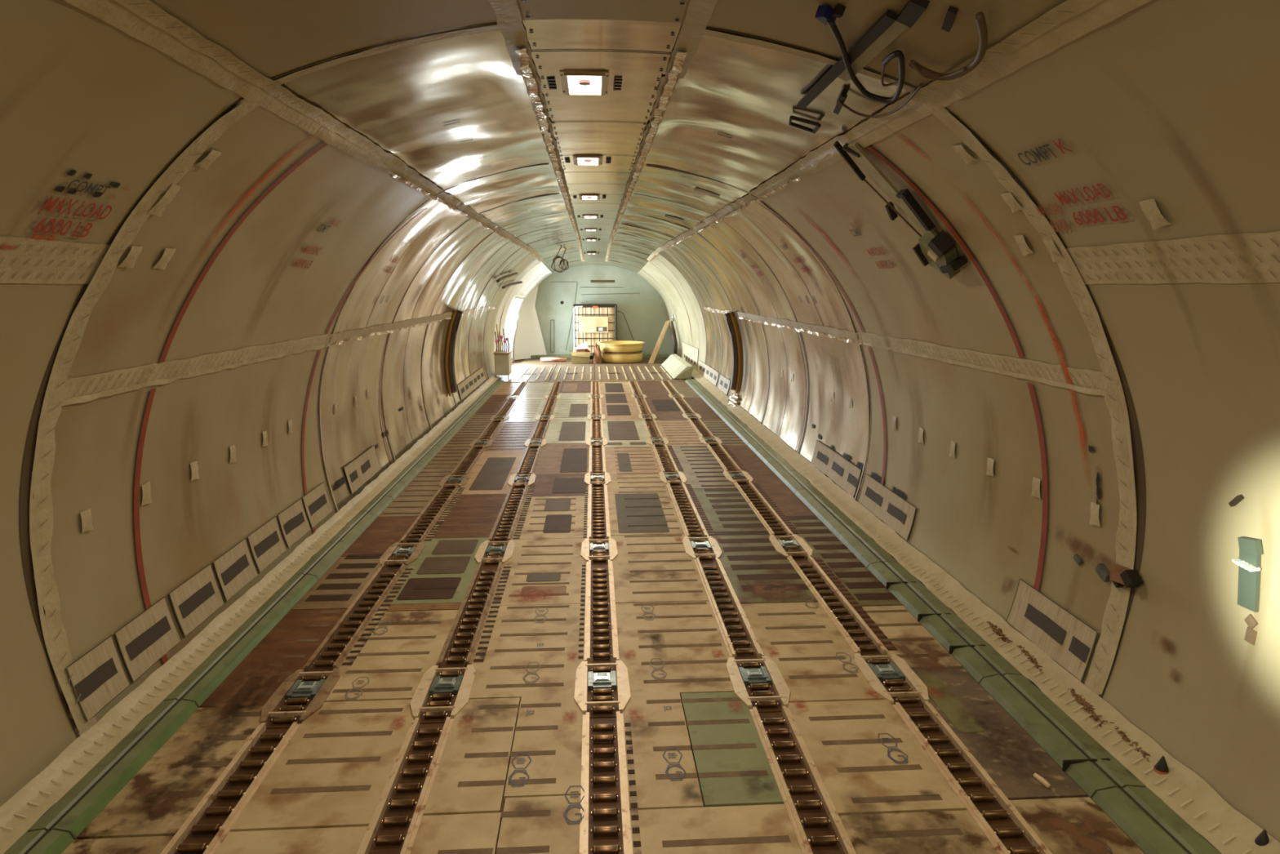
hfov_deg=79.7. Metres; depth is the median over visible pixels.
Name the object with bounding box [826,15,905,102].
cable
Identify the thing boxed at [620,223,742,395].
trim
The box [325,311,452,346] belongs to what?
trim
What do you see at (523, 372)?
deck plate
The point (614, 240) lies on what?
trim
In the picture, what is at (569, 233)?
trim
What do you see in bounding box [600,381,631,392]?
floor panel
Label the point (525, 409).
floor panel
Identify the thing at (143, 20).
trim
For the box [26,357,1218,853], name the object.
floor
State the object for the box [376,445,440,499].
rail
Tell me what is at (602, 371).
deck plate
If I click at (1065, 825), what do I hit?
floor panel
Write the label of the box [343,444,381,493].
vent panel
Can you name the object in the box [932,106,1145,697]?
trim
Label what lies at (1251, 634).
tape
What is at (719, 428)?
floor panel
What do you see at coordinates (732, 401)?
foil
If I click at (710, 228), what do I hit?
trim
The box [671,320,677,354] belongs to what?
seal
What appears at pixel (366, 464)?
grille
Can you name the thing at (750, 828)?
floor panel
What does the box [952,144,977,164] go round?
tape patch
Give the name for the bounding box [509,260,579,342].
trim
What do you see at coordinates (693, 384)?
rail
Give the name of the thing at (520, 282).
bar
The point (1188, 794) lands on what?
baseboard
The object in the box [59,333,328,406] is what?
trim
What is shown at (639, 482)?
floor panel
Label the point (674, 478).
lock
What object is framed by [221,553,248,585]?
grille
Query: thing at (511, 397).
lock
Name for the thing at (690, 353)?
vent panel
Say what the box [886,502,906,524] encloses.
grille
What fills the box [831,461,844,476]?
grille
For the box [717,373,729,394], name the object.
vent panel
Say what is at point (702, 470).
floor panel
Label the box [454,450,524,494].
floor panel
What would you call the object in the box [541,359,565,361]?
pipe
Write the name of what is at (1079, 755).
rail
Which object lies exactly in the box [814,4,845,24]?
connector
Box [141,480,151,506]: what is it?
tape patch
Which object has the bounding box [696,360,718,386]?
vent panel
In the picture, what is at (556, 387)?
track
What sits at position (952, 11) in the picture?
clip
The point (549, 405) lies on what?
track
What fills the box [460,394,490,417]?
rail
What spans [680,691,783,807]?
floor panel
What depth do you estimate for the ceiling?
4.60 m
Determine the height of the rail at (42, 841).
0.092 m
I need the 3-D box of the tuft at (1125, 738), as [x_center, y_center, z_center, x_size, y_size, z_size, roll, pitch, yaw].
[2.716,1.725,4.295,0.094,0.035,0.494,1,10,6]
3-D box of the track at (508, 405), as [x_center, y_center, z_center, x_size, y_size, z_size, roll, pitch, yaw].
[-2.866,-0.427,16.600,0.244,0.049,2.220,-1,10,-3]
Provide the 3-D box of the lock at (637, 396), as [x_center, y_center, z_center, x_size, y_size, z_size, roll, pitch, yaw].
[-0.028,-0.718,18.197,0.356,0.050,0.680,-1,10,-3]
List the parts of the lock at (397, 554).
plate, plate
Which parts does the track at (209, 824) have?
rail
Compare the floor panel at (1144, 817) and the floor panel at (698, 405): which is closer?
the floor panel at (1144, 817)
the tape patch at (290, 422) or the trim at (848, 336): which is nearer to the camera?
the tape patch at (290, 422)
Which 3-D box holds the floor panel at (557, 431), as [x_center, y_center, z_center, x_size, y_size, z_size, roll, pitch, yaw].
[-1.293,0.085,13.836,0.775,0.034,2.192,-1,10,-3]
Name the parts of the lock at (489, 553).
plate, plate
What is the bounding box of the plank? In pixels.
[648,320,670,363]
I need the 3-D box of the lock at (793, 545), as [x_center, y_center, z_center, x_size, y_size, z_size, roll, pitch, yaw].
[1.508,1.196,7.692,0.356,0.050,0.680,-1,10,-3]
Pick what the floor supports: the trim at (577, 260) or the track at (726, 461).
the track at (726, 461)
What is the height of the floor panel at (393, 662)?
0.034 m
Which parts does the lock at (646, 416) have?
plate, plate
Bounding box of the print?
[595,326,606,331]
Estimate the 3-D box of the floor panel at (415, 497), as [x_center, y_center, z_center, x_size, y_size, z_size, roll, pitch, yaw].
[-2.814,0.802,9.903,0.470,0.032,2.492,-1,10,-3]
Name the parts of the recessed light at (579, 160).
mounting plate, frame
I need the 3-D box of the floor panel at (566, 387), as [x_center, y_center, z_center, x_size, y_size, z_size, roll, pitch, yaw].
[-1.662,-1.020,19.900,0.775,0.034,2.242,-1,10,-3]
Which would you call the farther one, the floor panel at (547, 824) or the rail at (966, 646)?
the rail at (966, 646)
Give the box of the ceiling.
[149,0,1066,272]
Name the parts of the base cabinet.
door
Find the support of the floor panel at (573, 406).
on the floor
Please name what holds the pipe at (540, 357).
on the deck plate at (645, 360)
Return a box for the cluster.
[494,324,509,351]
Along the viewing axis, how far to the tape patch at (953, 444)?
6.68 m
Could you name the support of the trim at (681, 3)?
attached to the ceiling
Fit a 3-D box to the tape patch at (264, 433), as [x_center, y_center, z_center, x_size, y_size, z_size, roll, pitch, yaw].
[-3.403,0.103,6.950,0.014,0.144,0.084,0,10,-1]
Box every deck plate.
[503,364,556,381]
[520,357,665,364]
[549,364,594,381]
[595,364,639,381]
[631,363,684,380]
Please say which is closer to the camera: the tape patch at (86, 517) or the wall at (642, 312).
the tape patch at (86, 517)
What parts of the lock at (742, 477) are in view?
plate, plate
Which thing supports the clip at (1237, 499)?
attached to the wall at (1175, 104)
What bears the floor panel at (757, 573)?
on the floor
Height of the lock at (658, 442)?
0.050 m
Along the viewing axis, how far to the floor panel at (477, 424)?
14.35 m
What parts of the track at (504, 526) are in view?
rail, rail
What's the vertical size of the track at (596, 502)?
0.049 m
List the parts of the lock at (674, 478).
plate, plate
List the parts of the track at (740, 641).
rail, rail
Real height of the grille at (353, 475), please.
0.103 m
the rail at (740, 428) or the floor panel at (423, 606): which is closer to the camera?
the floor panel at (423, 606)
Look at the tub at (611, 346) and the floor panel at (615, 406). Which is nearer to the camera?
the floor panel at (615, 406)
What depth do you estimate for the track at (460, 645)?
5.97 m
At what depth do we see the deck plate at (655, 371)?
23.18 m
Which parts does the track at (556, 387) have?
rail, rail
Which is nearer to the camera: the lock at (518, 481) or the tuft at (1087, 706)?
the tuft at (1087, 706)
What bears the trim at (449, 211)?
attached to the wall at (270, 241)
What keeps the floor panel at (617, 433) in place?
on the floor
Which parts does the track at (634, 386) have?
rail, rail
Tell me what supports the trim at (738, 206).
attached to the wall at (1175, 104)
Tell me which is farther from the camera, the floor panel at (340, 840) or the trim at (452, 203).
the trim at (452, 203)
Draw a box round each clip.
[833,93,848,115]
[941,6,958,31]
[1228,494,1244,506]
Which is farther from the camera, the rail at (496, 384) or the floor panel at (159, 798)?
the rail at (496, 384)
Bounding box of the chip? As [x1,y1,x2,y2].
[1033,773,1050,788]
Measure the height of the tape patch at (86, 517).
0.132 m
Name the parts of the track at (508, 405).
rail, rail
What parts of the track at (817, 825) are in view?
rail, rail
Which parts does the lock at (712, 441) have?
plate, plate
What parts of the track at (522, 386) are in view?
rail, rail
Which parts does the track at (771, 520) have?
rail, rail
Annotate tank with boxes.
[573,303,617,356]
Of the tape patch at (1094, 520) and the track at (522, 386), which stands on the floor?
the track at (522, 386)
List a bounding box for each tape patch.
[80,508,93,533]
[119,245,142,267]
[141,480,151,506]
[146,183,181,216]
[152,248,175,269]
[190,461,199,481]
[195,149,221,169]
[229,445,236,463]
[262,430,267,446]
[288,419,293,434]
[891,416,896,430]
[918,426,923,444]
[949,440,955,458]
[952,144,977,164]
[986,457,994,476]
[1000,191,1023,212]
[1013,234,1033,256]
[1031,476,1040,499]
[1042,239,1064,262]
[1088,501,1100,526]
[1138,198,1170,229]
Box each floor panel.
[61,835,174,853]
[76,706,262,839]
[200,608,346,720]
[214,826,368,853]
[231,699,413,831]
[290,553,383,610]
[325,609,458,702]
[340,515,417,556]
[377,465,457,516]
[377,602,461,611]
[381,537,488,604]
[423,697,519,815]
[425,436,479,466]
[425,493,506,538]
[453,413,497,436]
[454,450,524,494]
[469,603,585,801]
[475,394,511,413]
[484,421,537,451]
[490,537,586,605]
[492,382,520,395]
[496,785,584,853]
[503,398,546,422]
[511,495,587,539]
[521,382,553,398]
[525,473,588,497]
[533,443,589,474]
[544,420,590,443]
[551,392,591,420]
[559,382,591,393]
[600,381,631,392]
[600,392,642,420]
[602,420,652,447]
[604,446,661,475]
[607,474,668,491]
[607,490,684,535]
[610,533,708,603]
[615,600,733,809]
[629,804,802,853]
[637,381,669,397]
[644,397,687,420]
[655,419,706,446]
[669,445,737,488]
[670,381,700,397]
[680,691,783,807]
[683,397,721,419]
[687,488,768,533]
[701,419,746,445]
[707,530,817,604]
[722,444,774,475]
[740,594,883,702]
[750,474,816,517]
[782,515,851,554]
[786,699,965,815]
[811,552,902,606]
[839,803,998,853]
[852,605,961,670]
[911,666,1087,799]
[1009,796,1144,853]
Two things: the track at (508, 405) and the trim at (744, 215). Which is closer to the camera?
the trim at (744, 215)
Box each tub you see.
[597,340,644,352]
[600,351,642,363]
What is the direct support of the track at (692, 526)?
on the floor
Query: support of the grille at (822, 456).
attached to the vent panel at (843, 473)
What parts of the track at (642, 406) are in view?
rail, rail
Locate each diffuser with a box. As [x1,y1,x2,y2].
[567,75,601,93]
[577,157,598,164]
[582,195,596,199]
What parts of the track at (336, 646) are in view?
rail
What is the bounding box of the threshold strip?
[503,380,684,382]
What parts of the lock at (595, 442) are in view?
plate, plate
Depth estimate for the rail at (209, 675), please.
5.47 m
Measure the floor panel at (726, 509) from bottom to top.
0.032 m
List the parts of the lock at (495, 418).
plate, plate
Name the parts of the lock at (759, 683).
plate, plate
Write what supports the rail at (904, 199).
attached to the wall at (1175, 104)
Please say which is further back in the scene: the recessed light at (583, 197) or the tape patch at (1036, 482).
the recessed light at (583, 197)
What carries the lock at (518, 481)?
on the floor
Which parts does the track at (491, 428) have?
rail, rail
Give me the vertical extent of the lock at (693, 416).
0.050 m
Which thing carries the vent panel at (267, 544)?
attached to the wall at (270, 241)
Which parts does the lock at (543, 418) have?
plate, plate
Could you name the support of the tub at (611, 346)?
on the ring
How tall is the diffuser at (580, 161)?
0.006 m
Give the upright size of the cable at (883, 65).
0.057 m
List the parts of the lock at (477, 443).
plate, plate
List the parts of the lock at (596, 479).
plate, plate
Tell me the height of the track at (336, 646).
0.049 m
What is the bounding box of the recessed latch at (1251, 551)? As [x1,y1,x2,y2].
[1231,536,1262,612]
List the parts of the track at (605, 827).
rail, rail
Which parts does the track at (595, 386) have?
rail, rail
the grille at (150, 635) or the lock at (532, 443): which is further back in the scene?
the lock at (532, 443)
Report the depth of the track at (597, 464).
11.48 m
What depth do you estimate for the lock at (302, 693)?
4.84 m
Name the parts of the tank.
label plate, rail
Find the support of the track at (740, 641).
on the floor
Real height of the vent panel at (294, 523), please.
0.337 m
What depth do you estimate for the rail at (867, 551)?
8.07 m
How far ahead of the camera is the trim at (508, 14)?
4.61 m
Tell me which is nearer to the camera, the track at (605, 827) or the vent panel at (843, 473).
the track at (605, 827)
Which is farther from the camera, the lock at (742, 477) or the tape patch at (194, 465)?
the lock at (742, 477)
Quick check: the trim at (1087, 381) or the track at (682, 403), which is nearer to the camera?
the trim at (1087, 381)
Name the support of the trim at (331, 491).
attached to the wall at (270, 241)
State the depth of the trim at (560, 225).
15.52 m
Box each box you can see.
[570,350,590,363]
[912,230,968,279]
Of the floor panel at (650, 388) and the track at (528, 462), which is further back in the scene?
the floor panel at (650, 388)
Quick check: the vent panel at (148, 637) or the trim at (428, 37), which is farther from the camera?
the vent panel at (148, 637)
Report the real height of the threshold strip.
0.050 m
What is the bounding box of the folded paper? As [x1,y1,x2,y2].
[573,341,588,349]
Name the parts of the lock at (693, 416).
plate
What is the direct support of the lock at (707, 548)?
on the floor
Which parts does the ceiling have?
plate, plate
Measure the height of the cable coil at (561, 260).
0.705 m
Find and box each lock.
[260,667,339,728]
[379,541,425,568]
[409,664,475,724]
[438,474,470,488]
[469,439,493,448]
[474,539,515,566]
[488,414,509,422]
[506,395,522,399]
[506,473,536,488]
[524,438,546,448]
[535,414,554,422]
[544,395,559,399]
[573,660,631,718]
[581,537,617,564]
[584,472,611,487]
[586,413,604,421]
[586,437,607,448]
[588,394,603,399]
[631,394,646,399]
[638,413,657,421]
[646,436,669,447]
[658,471,687,485]
[668,393,684,398]
[682,413,702,420]
[682,536,722,561]
[698,436,722,446]
[723,470,753,484]
[725,655,790,712]
[768,534,812,559]
[854,652,928,707]
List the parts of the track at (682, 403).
rail, rail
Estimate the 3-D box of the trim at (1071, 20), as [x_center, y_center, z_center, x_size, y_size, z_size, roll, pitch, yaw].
[1.446,-1.804,4.545,0.159,0.116,7.400,-1,10,-3]
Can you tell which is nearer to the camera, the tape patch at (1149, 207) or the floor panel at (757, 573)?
the tape patch at (1149, 207)
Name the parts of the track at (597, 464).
rail, rail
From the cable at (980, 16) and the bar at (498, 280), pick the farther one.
the bar at (498, 280)
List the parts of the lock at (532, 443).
plate, plate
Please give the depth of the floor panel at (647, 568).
6.98 m
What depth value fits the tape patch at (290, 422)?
7.53 m
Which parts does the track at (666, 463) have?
rail, rail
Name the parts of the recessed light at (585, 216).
frame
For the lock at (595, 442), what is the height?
0.050 m
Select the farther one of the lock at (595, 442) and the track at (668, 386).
the track at (668, 386)
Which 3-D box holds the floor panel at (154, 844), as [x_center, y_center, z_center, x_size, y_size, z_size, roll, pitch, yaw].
[-2.400,2.040,3.102,0.470,0.034,1.042,-1,10,-3]
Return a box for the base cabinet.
[493,350,511,379]
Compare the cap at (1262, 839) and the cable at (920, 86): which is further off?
the cable at (920, 86)
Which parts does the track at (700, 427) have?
rail, rail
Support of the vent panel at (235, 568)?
attached to the wall at (270, 241)
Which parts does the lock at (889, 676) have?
plate, plate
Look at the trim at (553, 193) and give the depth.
10.78 m
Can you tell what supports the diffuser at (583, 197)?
attached to the recessed light at (583, 197)
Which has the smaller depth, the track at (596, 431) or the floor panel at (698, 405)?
the track at (596, 431)
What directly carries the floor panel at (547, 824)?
on the floor
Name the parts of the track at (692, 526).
rail, rail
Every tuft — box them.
[986,621,1012,642]
[1017,645,1042,671]
[1067,688,1107,726]
[1109,721,1150,762]
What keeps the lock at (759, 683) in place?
on the floor
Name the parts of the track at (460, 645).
rail, rail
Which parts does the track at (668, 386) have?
rail, rail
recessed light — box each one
[546,71,622,95]
[564,155,611,165]
[573,194,605,199]
[577,214,603,218]
[580,228,601,231]
[582,239,599,240]
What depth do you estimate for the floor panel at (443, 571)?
6.94 m
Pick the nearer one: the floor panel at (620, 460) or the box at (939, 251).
the box at (939, 251)
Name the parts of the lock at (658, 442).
plate, plate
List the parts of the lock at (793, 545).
plate, plate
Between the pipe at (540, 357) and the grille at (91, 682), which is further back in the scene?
the pipe at (540, 357)
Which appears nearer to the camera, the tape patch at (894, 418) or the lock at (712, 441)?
the tape patch at (894, 418)
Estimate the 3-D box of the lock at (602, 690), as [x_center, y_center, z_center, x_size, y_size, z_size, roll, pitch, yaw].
[-0.246,1.687,4.997,0.356,0.050,0.680,-1,10,-3]
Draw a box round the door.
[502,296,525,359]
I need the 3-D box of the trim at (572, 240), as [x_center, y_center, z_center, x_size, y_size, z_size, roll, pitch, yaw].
[-2.987,-3.165,20.804,2.555,3.715,0.132,-1,10,-3]
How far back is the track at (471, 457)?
11.32 m
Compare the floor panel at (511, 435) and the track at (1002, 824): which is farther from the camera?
the floor panel at (511, 435)
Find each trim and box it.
[0,235,111,284]
[19,97,262,737]
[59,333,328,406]
[63,0,444,198]
[270,22,499,84]
[317,164,548,513]
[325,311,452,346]
[365,211,449,328]
[381,193,559,462]
[389,172,542,261]
[403,227,479,441]
[421,212,559,428]
[435,241,495,414]
[452,225,560,405]
[462,306,496,315]
[467,232,571,391]
[484,240,574,377]
[488,0,584,261]
[497,250,578,347]
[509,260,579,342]
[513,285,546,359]
[521,0,684,170]
[531,50,671,252]
[605,0,718,261]
[608,260,681,356]
[613,240,706,363]
[616,251,692,342]
[617,232,722,387]
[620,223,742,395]
[630,212,769,423]
[633,193,808,453]
[646,164,871,501]
[646,175,802,262]
[690,239,755,411]
[702,26,916,93]
[703,306,728,314]
[710,228,786,435]
[737,311,862,344]
[743,214,823,326]
[748,0,1151,200]
[859,332,1108,396]
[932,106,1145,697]
[1065,231,1279,284]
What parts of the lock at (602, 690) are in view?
plate, plate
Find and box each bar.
[496,271,517,282]
[502,280,522,288]
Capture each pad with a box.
[444,308,462,395]
[724,311,741,393]
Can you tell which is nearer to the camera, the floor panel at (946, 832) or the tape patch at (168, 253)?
the floor panel at (946, 832)
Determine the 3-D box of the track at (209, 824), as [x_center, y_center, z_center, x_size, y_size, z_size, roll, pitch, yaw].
[-2.073,1.946,3.574,0.244,0.049,1.970,-1,10,-3]
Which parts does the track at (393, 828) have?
rail, rail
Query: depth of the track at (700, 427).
14.08 m
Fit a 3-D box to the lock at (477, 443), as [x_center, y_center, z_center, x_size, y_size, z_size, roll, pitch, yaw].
[-2.630,0.280,12.721,0.356,0.050,0.680,-1,10,-3]
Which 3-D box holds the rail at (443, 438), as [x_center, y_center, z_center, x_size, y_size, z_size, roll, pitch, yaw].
[-3.379,0.070,13.757,0.210,0.092,2.988,-1,10,-3]
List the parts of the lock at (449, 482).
plate, plate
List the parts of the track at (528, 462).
rail, rail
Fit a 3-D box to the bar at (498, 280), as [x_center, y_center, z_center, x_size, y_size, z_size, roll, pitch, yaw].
[-3.473,-3.927,20.075,0.086,0.301,2.468,0,10,2]
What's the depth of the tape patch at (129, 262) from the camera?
4.05 m
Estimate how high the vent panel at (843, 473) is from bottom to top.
0.338 m
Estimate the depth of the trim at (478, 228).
11.98 m
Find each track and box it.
[160,721,301,853]
[302,564,414,671]
[356,716,453,853]
[399,485,465,542]
[435,561,511,667]
[450,446,485,475]
[477,420,503,439]
[487,484,534,541]
[495,399,518,415]
[511,381,529,395]
[515,445,542,474]
[530,419,550,439]
[540,398,556,414]
[548,381,562,395]
[577,559,619,663]
[579,711,641,853]
[582,484,610,539]
[588,444,606,472]
[589,419,604,438]
[590,398,602,414]
[591,381,600,394]
[628,381,642,394]
[634,397,652,413]
[642,418,662,437]
[652,444,684,471]
[661,380,679,394]
[666,482,715,537]
[673,397,694,413]
[687,417,714,436]
[693,557,764,659]
[706,444,746,471]
[733,481,799,535]
[749,706,856,853]
[786,555,897,655]
[892,701,1052,853]
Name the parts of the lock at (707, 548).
plate, plate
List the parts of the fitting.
knob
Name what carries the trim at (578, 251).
attached to the wall at (270, 241)
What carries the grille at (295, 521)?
attached to the vent panel at (294, 523)
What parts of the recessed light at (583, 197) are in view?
mounting plate, frame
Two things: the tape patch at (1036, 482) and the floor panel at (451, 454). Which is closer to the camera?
the tape patch at (1036, 482)
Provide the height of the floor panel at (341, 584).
0.032 m
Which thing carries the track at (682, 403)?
on the floor
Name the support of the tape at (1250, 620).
attached to the wall at (1175, 104)
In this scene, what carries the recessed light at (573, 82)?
in the ceiling
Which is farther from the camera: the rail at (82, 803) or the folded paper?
the folded paper
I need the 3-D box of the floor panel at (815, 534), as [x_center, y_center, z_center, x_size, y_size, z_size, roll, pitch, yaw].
[1.821,1.134,8.084,0.432,0.032,1.246,-1,10,-3]
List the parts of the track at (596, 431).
rail, rail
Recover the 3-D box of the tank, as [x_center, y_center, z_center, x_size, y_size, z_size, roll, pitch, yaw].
[-1.624,-3.461,27.785,1.567,1.950,0.846,-1,10,-3]
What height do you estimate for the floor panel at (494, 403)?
0.032 m
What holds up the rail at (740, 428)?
on the floor
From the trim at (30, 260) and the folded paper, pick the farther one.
the folded paper
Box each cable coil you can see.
[551,245,565,272]
[559,248,568,270]
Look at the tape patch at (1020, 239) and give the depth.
4.45 m
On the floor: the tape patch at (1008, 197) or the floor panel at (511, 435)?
the floor panel at (511, 435)
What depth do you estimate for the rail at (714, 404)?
16.79 m
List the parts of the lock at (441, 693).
plate, plate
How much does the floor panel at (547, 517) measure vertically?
0.034 m
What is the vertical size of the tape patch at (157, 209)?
0.155 m
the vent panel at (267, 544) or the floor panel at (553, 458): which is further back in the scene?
the floor panel at (553, 458)
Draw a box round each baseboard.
[0,373,501,853]
[530,354,668,358]
[691,369,1279,853]
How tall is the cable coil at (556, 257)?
0.751 m
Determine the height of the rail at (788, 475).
0.092 m
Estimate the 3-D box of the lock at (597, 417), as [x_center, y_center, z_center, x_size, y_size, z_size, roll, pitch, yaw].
[-0.873,-0.188,15.289,0.356,0.050,0.680,-1,10,-3]
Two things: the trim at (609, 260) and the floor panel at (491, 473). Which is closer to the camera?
the floor panel at (491, 473)
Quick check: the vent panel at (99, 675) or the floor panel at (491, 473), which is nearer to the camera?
the vent panel at (99, 675)
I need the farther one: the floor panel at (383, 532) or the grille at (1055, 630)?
the floor panel at (383, 532)
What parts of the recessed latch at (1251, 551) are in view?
handle plate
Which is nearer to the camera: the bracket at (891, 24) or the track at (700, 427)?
the bracket at (891, 24)
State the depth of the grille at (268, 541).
6.83 m
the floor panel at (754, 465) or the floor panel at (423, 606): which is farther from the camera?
the floor panel at (754, 465)
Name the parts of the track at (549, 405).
rail, rail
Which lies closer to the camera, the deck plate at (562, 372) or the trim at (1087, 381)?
the trim at (1087, 381)
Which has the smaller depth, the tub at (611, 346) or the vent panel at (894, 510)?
the vent panel at (894, 510)
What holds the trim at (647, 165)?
attached to the wall at (1175, 104)
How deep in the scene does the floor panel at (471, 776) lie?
4.20 m
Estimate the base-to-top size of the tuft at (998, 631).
0.035 m
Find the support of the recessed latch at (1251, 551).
attached to the wall at (1175, 104)
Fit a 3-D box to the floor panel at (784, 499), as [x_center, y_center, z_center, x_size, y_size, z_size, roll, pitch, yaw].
[1.724,0.853,9.629,0.425,0.030,1.992,-1,10,-3]
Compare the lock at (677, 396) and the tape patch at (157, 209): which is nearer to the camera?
the tape patch at (157, 209)
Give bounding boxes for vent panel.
[66,634,130,721]
[114,595,182,681]
[168,563,224,636]
[213,537,258,601]
[247,515,287,573]
[277,497,311,547]
[302,481,333,528]
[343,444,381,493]
[457,366,485,399]
[681,341,697,367]
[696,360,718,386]
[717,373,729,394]
[810,439,861,497]
[857,473,915,540]
[1006,578,1097,681]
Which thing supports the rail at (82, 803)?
on the floor
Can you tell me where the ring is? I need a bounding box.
[600,351,641,354]
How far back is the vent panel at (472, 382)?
18.28 m
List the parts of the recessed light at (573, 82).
mounting plate, frame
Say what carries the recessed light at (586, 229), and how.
in the ceiling
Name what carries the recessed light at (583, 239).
in the ceiling
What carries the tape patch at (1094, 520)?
attached to the wall at (1175, 104)
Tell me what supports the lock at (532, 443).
on the floor
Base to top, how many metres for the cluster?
0.770 m
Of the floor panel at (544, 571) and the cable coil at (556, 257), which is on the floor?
the floor panel at (544, 571)
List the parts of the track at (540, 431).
rail, rail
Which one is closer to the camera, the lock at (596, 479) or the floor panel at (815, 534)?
the floor panel at (815, 534)
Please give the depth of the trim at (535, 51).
4.27 m
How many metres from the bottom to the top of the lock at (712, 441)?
0.050 m
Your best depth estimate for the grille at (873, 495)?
8.39 m
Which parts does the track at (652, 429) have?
rail, rail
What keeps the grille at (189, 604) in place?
attached to the vent panel at (193, 601)
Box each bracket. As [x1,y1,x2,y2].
[788,115,821,133]
[796,0,929,109]
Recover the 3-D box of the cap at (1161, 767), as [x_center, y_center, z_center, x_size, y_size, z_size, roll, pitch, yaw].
[2.712,1.747,3.979,0.074,0.086,0.072,-1,10,-3]
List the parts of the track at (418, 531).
rail, rail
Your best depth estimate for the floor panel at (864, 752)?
4.21 m
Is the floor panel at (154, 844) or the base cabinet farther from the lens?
the base cabinet
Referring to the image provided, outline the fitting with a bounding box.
[1109,564,1143,587]
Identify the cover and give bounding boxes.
[661,354,693,378]
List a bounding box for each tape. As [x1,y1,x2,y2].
[1244,613,1257,629]
[1244,626,1257,645]
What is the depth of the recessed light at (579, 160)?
7.81 m
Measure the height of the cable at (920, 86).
0.101 m
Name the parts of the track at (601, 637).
rail, rail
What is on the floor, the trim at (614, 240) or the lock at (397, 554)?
the lock at (397, 554)
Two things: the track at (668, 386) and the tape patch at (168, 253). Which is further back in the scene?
the track at (668, 386)
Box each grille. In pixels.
[75,657,117,702]
[125,615,171,660]
[179,581,215,618]
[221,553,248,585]
[253,530,279,557]
[284,511,305,534]
[308,493,327,515]
[349,470,358,482]
[360,459,370,473]
[816,450,828,465]
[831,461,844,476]
[846,472,857,487]
[865,486,882,506]
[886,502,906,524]
[1024,603,1066,645]
[1068,635,1089,662]
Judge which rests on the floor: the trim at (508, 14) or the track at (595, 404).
the track at (595, 404)
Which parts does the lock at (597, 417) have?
plate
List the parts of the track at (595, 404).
rail, rail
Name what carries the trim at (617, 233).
attached to the wall at (1175, 104)
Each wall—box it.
[0,0,552,806]
[534,264,674,356]
[636,0,1279,842]
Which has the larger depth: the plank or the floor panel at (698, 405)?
the plank
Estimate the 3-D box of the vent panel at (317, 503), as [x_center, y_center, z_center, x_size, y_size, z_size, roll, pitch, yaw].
[-3.395,0.814,8.093,0.077,0.336,0.638,-1,10,-3]
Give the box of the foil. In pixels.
[727,392,739,407]
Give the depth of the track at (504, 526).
8.70 m
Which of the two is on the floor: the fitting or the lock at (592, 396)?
the lock at (592, 396)
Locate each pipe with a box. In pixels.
[540,356,565,357]
[540,357,566,360]
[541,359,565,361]
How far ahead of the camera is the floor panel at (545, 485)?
10.02 m
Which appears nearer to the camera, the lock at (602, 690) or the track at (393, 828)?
the track at (393, 828)
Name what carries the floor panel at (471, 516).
on the floor
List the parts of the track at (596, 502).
rail, rail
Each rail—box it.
[3,829,73,853]
[27,699,197,839]
[163,573,318,707]
[294,495,393,579]
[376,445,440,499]
[428,414,471,448]
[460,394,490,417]
[482,380,503,395]
[684,378,709,394]
[697,392,731,415]
[718,412,764,445]
[747,441,816,493]
[794,488,897,568]
[833,140,937,237]
[866,560,1022,684]
[979,673,1146,798]
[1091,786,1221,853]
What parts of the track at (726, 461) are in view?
rail, rail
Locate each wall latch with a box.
[1072,553,1083,564]
[1094,563,1110,582]
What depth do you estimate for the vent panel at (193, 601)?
5.61 m
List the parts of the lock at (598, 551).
plate, plate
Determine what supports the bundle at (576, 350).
on the storage box at (576, 357)
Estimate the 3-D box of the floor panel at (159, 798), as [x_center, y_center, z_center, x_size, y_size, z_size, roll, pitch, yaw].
[-2.476,1.812,4.354,0.470,0.034,1.800,-1,10,-3]
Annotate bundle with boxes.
[573,348,590,351]
[591,342,602,364]
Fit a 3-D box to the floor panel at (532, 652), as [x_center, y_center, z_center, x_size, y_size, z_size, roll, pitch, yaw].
[-0.760,1.679,5.084,0.775,0.034,2.396,-1,10,-3]
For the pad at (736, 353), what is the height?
1.738 m
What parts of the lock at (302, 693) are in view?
plate, plate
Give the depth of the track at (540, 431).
13.84 m
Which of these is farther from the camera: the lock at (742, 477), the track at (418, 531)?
the lock at (742, 477)
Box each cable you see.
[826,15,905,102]
[837,82,923,117]
[880,64,898,86]
[909,11,987,80]
[909,59,966,79]
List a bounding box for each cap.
[1153,755,1168,774]
[1254,829,1269,845]
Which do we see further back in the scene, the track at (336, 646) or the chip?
the track at (336, 646)
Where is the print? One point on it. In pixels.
(597, 328)
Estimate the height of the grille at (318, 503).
0.101 m
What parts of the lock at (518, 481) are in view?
plate, plate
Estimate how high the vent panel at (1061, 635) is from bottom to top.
0.336 m
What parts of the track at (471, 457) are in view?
rail, rail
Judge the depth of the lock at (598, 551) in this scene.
7.53 m

